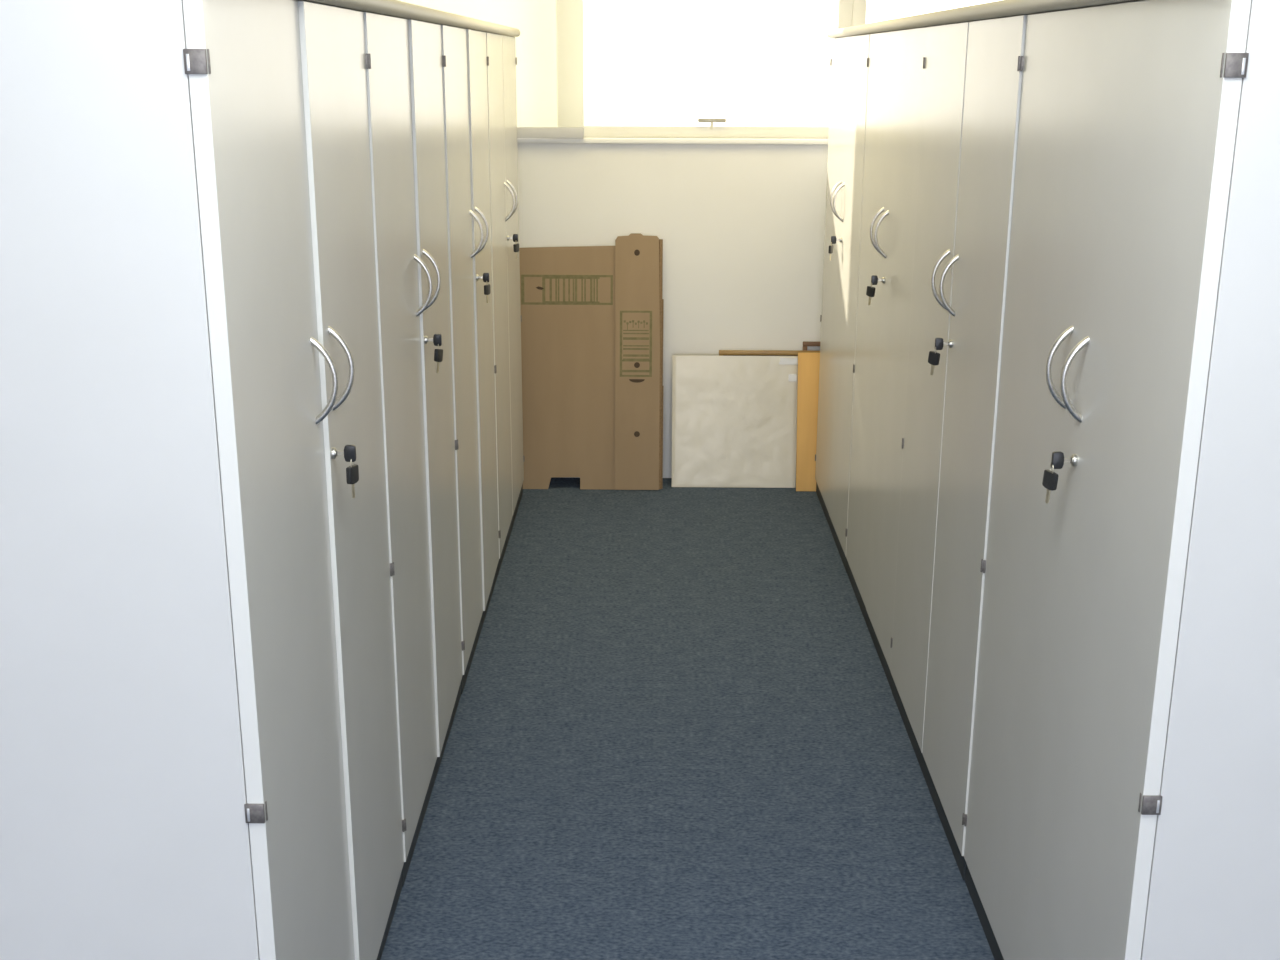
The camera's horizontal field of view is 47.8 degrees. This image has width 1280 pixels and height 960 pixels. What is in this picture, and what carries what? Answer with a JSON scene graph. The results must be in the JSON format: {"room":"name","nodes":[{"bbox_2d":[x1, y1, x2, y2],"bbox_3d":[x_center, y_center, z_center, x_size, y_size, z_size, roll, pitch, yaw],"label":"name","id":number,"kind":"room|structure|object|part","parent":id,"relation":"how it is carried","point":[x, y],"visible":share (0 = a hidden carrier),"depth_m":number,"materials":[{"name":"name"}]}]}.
{"room":"office storage room","nodes":[
{"label":"office storage room","id":0,"kind":"room"},
{"bbox_2d":[517,143,827,477],"bbox_3d":[0.150,-1.244,6.047,5.400,2.740,0.250,0,16,0],"label":"wall","id":1,"kind":"structure","parent":0,"point":[741,227],"depth_m":5.97,"materials":[{"name":"white paint"}]},
{"bbox_2d":[398,0,583,138],"bbox_3d":[-1.361,-1.860,5.704,2.275,0.987,0.044,0,16,0],"label":"roller blind","id":2,"kind":"object","parent":1,"relation":"attached to","point":[549,47],"visible":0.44,"depth_m":5.75,"materials":[{"name":"fabric"}]},
{"bbox_2d":[517,137,827,143],"bbox_3d":[0.150,-1.397,5.935,5.400,0.020,0.180,0,16,0],"label":"trim","id":3,"kind":"structure","parent":1,"relation":"attached to","point":[607,140],"depth_m":5.85,"materials":[{"name":"white"}]},
{"bbox_2d":[584,0,852,137],"bbox_3d":[0.237,-1.880,5.805,1.230,0.982,0.098,0,16,0],"label":"window","id":4,"kind":"structure","parent":1,"relation":"in","point":[844,7],"depth_m":5.92,"materials":[{"name":"white plastic"}]},
{"bbox_3d":[0.293,-1.454,5.902,0.114,0.046,0.046,0,16,0],"label":"handle","id":5,"kind":"part","parent":4,"relation":"part of","materials":[{"name":"silver metal"}]},
{"bbox_2d":[852,0,866,25],"bbox_3d":[1.852,-1.876,5.812,2.000,0.982,0.060,0,16,0],"label":"window","id":6,"kind":"structure","parent":1,"relation":"in","point":[859,6],"depth_m":5.79,"materials":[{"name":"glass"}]},
{"bbox_2d":[380,477,994,959],"bbox_3d":[0.086,1.984,-0.373,5.400,0.120,14.380,0,16,0],"label":"floor","id":7,"kind":"structure","parent":0,"point":[678,731],"depth_m":3.71,"materials":[{"name":"blue carpet"}]},
{"bbox_2d":[0,0,404,959],"bbox_3d":[-0.703,0.154,2.431,0.465,1.826,1.003,0,16,0],"label":"storage cabinet","id":8,"kind":"object","parent":7,"relation":"on","point":[199,750],"visible":1,"depth_m":1.96,"materials":[{"name":"laminate"}]},
{"bbox_3d":[-0.742,0.264,1.954,0.396,1.770,0.019,0,16,0],"label":"panel","id":9,"kind":"part","parent":8,"relation":"part of","materials":[{"name":"laminate"}]},
{"bbox_3d":[-0.529,0.197,2.177,0.024,1.766,0.485,0,16,0],"label":"door","id":10,"kind":"part","parent":8,"relation":"part of","materials":[{"name":"grey laminate"}]},
{"bbox_3d":[-0.499,-0.156,2.279,0.045,0.143,0.010,0,16,0],"label":"handle","id":11,"kind":"part","parent":8,"relation":"part of","materials":[{"name":"silver metal"}]},
{"bbox_3d":[-0.491,-0.182,2.370,0.045,0.143,0.010,0,16,0],"label":"handle","id":12,"kind":"part","parent":8,"relation":"part of","materials":[{"name":"silver metal"}]},
{"bbox_2d":[337,445,358,497],"bbox_3d":[-0.480,-0.015,2.391,0.028,0.091,0.029,12,20,35],"label":"keys","id":13,"kind":"object","parent":8,"relation":"attached to","point":[349,453],"visible":1,"depth_m":2.38,"materials":[{"name":"black plastic"}]},
{"bbox_3d":[-0.476,0.018,2.396,0.002,0.026,0.008,6,16,18],"label":"key blade","id":14,"kind":"part","parent":13,"relation":"part of","materials":[{"name":"silver metal"}]},
{"bbox_3d":[-0.521,0.058,2.657,0.024,1.766,0.509,0,16,0],"label":"door","id":15,"kind":"part","parent":8,"relation":"part of","materials":[{"name":"grey laminate"}]},
{"bbox_2d":[297,0,519,36],"bbox_3d":[-0.702,-1.157,3.615,0.454,0.030,4.006,0,16,0],"label":"board","id":16,"kind":"object","parent":8,"relation":"on","point":[394,8],"visible":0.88,"depth_m":3.15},
{"bbox_2d":[364,12,462,886],"bbox_3d":[-0.694,-0.125,3.393,0.464,1.826,0.999,0,16,0],"label":"storage cabinet","id":17,"kind":"object","parent":7,"relation":"on","point":[406,59],"visible":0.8,"depth_m":3.26,"materials":[{"name":"laminate"}]},
{"bbox_3d":[-0.489,-0.437,3.246,0.045,0.143,0.010,0,16,0],"label":"handle","id":18,"kind":"part","parent":17,"relation":"part of","materials":[{"name":"silver metal"}]},
{"bbox_3d":[-0.482,-0.463,3.337,0.045,0.143,0.010,0,16,0],"label":"handle","id":19,"kind":"part","parent":17,"relation":"part of","materials":[{"name":"silver metal"}]},
{"bbox_2d":[428,334,442,372],"bbox_3d":[-0.470,-0.295,3.356,0.031,0.090,0.028,-14,22,-41],"label":"keys","id":20,"kind":"object","parent":17,"relation":"attached to","point":[437,338],"visible":1,"depth_m":3.34,"materials":[{"name":"black plastic"}]},
{"bbox_3d":[-0.512,-0.222,3.620,0.024,1.766,0.502,0,16,0],"label":"door","id":21,"kind":"part","parent":17,"relation":"part of","materials":[{"name":"grey laminate"}]},
{"bbox_2d":[441,25,499,693],"bbox_3d":[-0.683,-0.404,4.353,0.463,1.826,0.999,0,16,0],"label":"storage cabinet","id":22,"kind":"object","parent":7,"relation":"on","point":[465,91],"visible":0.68,"depth_m":4.24,"materials":[{"name":"laminate"}]},
{"bbox_3d":[-0.508,-0.362,4.102,0.024,1.766,0.495,0,16,0],"label":"door","id":23,"kind":"part","parent":22,"relation":"part of","materials":[{"name":"grey laminate"}]},
{"bbox_3d":[-0.478,-0.716,4.209,0.045,0.143,0.010,0,16,0],"label":"handle","id":24,"kind":"part","parent":22,"relation":"part of","materials":[{"name":"silver metal"}]},
{"bbox_3d":[-0.472,-0.743,4.301,0.045,0.143,0.010,0,16,0],"label":"handle","id":25,"kind":"part","parent":22,"relation":"part of","materials":[{"name":"silver metal"}]},
{"bbox_3d":[-0.502,-0.501,4.582,0.024,1.766,0.499,0,16,0],"label":"door","id":26,"kind":"part","parent":22,"relation":"part of","materials":[{"name":"grey laminate"}]},
{"bbox_2d":[479,273,490,302],"bbox_3d":[-0.462,-0.575,4.322,0.028,0.091,0.029,11,20,34],"label":"keys","id":27,"kind":"object","parent":22,"relation":"attached to","point":[485,277],"visible":1,"depth_m":4.31,"materials":[{"name":"black plastic"}]},
{"bbox_2d":[486,32,524,573],"bbox_3d":[-0.676,-0.683,5.313,0.459,1.826,0.999,0,16,0],"label":"storage cabinet","id":28,"kind":"object","parent":7,"relation":"on","point":[501,52],"visible":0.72,"depth_m":5.21,"materials":[{"name":"laminate"}]},
{"bbox_3d":[-0.499,-0.641,5.064,0.024,1.766,0.497,0,16,0],"label":"door","id":29,"kind":"part","parent":28,"relation":"part of","materials":[{"name":"grey laminate"}]},
{"bbox_3d":[-0.469,-0.995,5.171,0.045,0.143,0.010,0,16,0],"label":"handle","id":30,"kind":"part","parent":28,"relation":"part of","materials":[{"name":"silver metal"}]},
{"bbox_3d":[-0.468,-1.022,5.263,0.045,0.143,0.010,0,16,0],"label":"handle","id":31,"kind":"part","parent":28,"relation":"part of","materials":[{"name":"silver metal"}]},
{"bbox_3d":[-0.495,-0.780,5.544,0.024,1.766,0.497,0,16,0],"label":"door","id":32,"kind":"part","parent":28,"relation":"part of","materials":[{"name":"grey laminate"}]},
{"bbox_2d":[510,234,518,258],"bbox_3d":[-0.456,-0.853,5.279,0.036,0.091,0.023,-8,18,-26],"label":"keys","id":33,"kind":"object","parent":28,"relation":"attached to","point":[515,236],"visible":1,"depth_m":5.27,"materials":[{"name":"black plastic"}]},
{"bbox_2d":[519,233,663,489],"bbox_3d":[-0.202,-0.488,6.027,0.602,1.058,0.173,0,16,0],"label":"cardboard box","id":34,"kind":"object","parent":7,"relation":"on","point":[592,322],"visible":0.99,"depth_m":6.03,"materials":[{"name":"brown cardboard"}]},
{"bbox_3d":[-0.279,-0.465,6.037,0.449,1.017,0.009,0,8,0],"label":"wide panel","id":35,"kind":"part","parent":34,"relation":"part of","materials":[{"name":"cardboard"}]},
{"bbox_3d":[-0.006,-0.488,6.027,0.197,1.066,0.019,0,8,0],"label":"narrow panel","id":36,"kind":"part","parent":34,"relation":"part of","materials":[{"name":"cardboard"}]},
{"bbox_2d":[671,355,797,487],"bbox_3d":[0.399,-0.246,6.095,0.527,0.555,0.090,0,16,0],"label":"panel","id":37,"kind":"object","parent":7,"relation":"on","point":[734,418],"visible":1,"depth_m":6.09,"materials":[{"name":"grey paper"}]},
{"bbox_2d":[719,350,819,355],"bbox_3d":[0.618,-0.265,6.141,0.574,0.570,0.062,0,16,0],"label":"picture frame","id":38,"kind":"object","parent":7,"relation":"on","point":[721,352],"visible":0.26,"depth_m":6.08,"materials":[{"name":"brown wood"}]},
{"bbox_2d":[723,355,797,355],"bbox_3d":[0.618,-0.265,6.140,0.542,0.538,0.005,0,11,0],"label":"picture","id":39,"kind":"object","parent":38,"relation":"attached to","point":[723,355],"depth_m":6.09,"materials":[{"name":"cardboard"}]},
{"bbox_2d":[796,353,819,490],"bbox_3d":[0.788,-0.242,6.058,0.260,0.573,0.116,0,16,0],"label":"panel","id":40,"kind":"object","parent":7,"relation":"on","point":[808,363],"visible":0.44,"depth_m":6.05,"materials":[{"name":"brown wood"}]},
{"bbox_2d":[802,341,819,350],"bbox_3d":[0.890,-0.286,6.153,0.410,0.605,0.056,0,16,0],"label":"picture frame","id":41,"kind":"object","parent":7,"relation":"on","point":[805,343],"visible":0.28,"depth_m":6.09,"materials":[{"name":"brown wood"}]},
{"bbox_3d":[0.892,-0.573,6.091,0.410,0.019,0.014,0,12,0],"label":"rail","id":42,"kind":"part","parent":41,"relation":"part of","materials":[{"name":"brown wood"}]},
{"bbox_2d":[815,34,869,571],"bbox_3d":[0.924,-0.685,5.342,0.459,1.826,0.999,0,16,0],"label":"storage cabinet","id":43,"kind":"object","parent":7,"relation":"on","point":[848,63],"visible":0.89,"depth_m":5.26,"materials":[{"name":"laminate"}]},
{"bbox_3d":[0.748,-0.785,5.575,0.024,1.766,0.497,0,16,0],"label":"door","id":44,"kind":"part","parent":43,"relation":"part of","materials":[{"name":"grey laminate"}]},
{"bbox_2d":[828,236,838,260],"bbox_3d":[0.705,-0.842,5.251,0.032,0.089,0.029,8,18,25],"label":"keys","id":45,"kind":"object","parent":43,"relation":"attached to","point":[833,238],"visible":1,"depth_m":5.25,"materials":[{"name":"black plastic"}]},
{"bbox_3d":[0.719,-1.027,5.294,0.045,0.143,0.010,0,16,0],"label":"handle","id":46,"kind":"part","parent":43,"relation":"part of","materials":[{"name":"silver metal"}]},
{"bbox_3d":[0.718,-1.000,5.203,0.045,0.143,0.010,0,16,0],"label":"handle","id":47,"kind":"part","parent":43,"relation":"part of","materials":[{"name":"silver metal"}]},
{"bbox_2d":[846,27,926,690],"bbox_3d":[0.916,-0.406,4.382,0.460,1.826,0.999,0,16,0],"label":"storage cabinet","id":48,"kind":"object","parent":7,"relation":"on","point":[895,60],"visible":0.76,"depth_m":4.29,"materials":[{"name":"laminate"}]},
{"bbox_3d":[0.740,-0.506,4.614,0.024,1.766,0.499,0,16,0],"label":"door","id":49,"kind":"part","parent":48,"relation":"part of","materials":[{"name":"grey laminate"}]},
{"bbox_2d":[866,275,881,304],"bbox_3d":[0.693,-0.563,4.293,0.044,0.089,0.022,6,17,20],"label":"keys","id":50,"kind":"object","parent":48,"relation":"attached to","point":[870,292],"visible":1,"depth_m":4.29,"materials":[{"name":"black plastic"}]},
{"bbox_3d":[0.712,-0.748,4.332,0.045,0.143,0.010,0,16,0],"label":"handle","id":51,"kind":"part","parent":48,"relation":"part of","materials":[{"name":"silver metal"}]},
{"bbox_3d":[0.710,-0.721,4.241,0.045,0.143,0.010,0,16,0],"label":"handle","id":52,"kind":"part","parent":48,"relation":"part of","materials":[{"name":"silver metal"}]},
{"bbox_2d":[890,15,1026,880],"bbox_3d":[0.907,-0.128,3.421,0.459,1.826,0.999,0,16,0],"label":"storage cabinet","id":53,"kind":"object","parent":7,"relation":"on","point":[973,75],"visible":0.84,"depth_m":3.29,"materials":[{"name":"laminate"}]},
{"bbox_3d":[0.730,-0.226,3.652,0.024,1.766,0.503,0,16,1],"label":"door","id":54,"kind":"part","parent":53,"relation":"part of","materials":[{"name":"grey laminate"}]},
{"bbox_2d":[928,338,947,374],"bbox_3d":[0.685,-0.284,3.329,0.044,0.089,0.022,6,17,20],"label":"keys","id":55,"kind":"object","parent":53,"relation":"attached to","point":[934,357],"visible":1,"depth_m":3.32,"materials":[{"name":"black plastic"}]},
{"bbox_3d":[0.676,-0.255,3.342,0.002,0.026,0.008,-12,27,-36],"label":"key blade","id":56,"kind":"part","parent":55,"relation":"part of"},
{"bbox_3d":[0.702,-0.468,3.368,0.045,0.143,0.010,0,16,1],"label":"handle","id":57,"kind":"part","parent":53,"relation":"part of","materials":[{"name":"silver metal"}]},
{"bbox_3d":[0.702,-0.441,3.276,0.045,0.143,0.010,0,16,1],"label":"handle","id":58,"kind":"part","parent":53,"relation":"part of","materials":[{"name":"silver metal"}]},
{"bbox_2d":[964,0,1279,959],"bbox_3d":[0.901,0.152,2.459,0.460,1.826,1.003,0,16,0],"label":"storage cabinet","id":59,"kind":"object","parent":7,"relation":"on","point":[1124,795],"visible":1,"depth_m":2.08,"materials":[{"name":"laminate"}]},
{"bbox_2d":[827,0,1141,37],"bbox_3d":[0.930,-1.160,3.643,0.454,0.030,4.006,0,16,0],"label":"board","id":60,"kind":"object","parent":59,"relation":"on","point":[1003,8],"visible":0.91,"depth_m":3.05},
{"bbox_3d":[0.725,0.053,2.687,0.024,1.766,0.511,0,16,0],"label":"door","id":61,"kind":"part","parent":59,"relation":"part of","materials":[{"name":"grey laminate"}]},
{"bbox_2d":[1042,451,1070,502],"bbox_3d":[0.682,-0.005,2.368,0.032,0.089,0.030,-7,18,-23],"label":"keys","id":62,"kind":"object","parent":59,"relation":"attached to","point":[1050,478],"visible":1,"depth_m":2.35,"materials":[{"name":"black plastic"}]},
{"bbox_3d":[0.670,0.026,2.374,0.002,0.026,0.008,-7,23,-23],"label":"key blade","id":63,"kind":"part","parent":62,"relation":"part of","materials":[{"name":"silver metal"}]},
{"bbox_3d":[0.697,-0.187,2.400,0.045,0.143,0.010,0,16,0],"label":"handle","id":64,"kind":"part","parent":59,"relation":"part of","materials":[{"name":"silver metal"}]},
{"bbox_3d":[0.695,-0.160,2.308,0.045,0.143,0.010,0,16,0],"label":"handle","id":65,"kind":"part","parent":59,"relation":"part of","materials":[{"name":"silver metal"}]},
{"bbox_3d":[0.930,0.261,1.983,0.396,1.770,0.019,0,16,0],"label":"panel","id":66,"kind":"part","parent":59,"relation":"part of","materials":[{"name":"laminate"}]}
]}

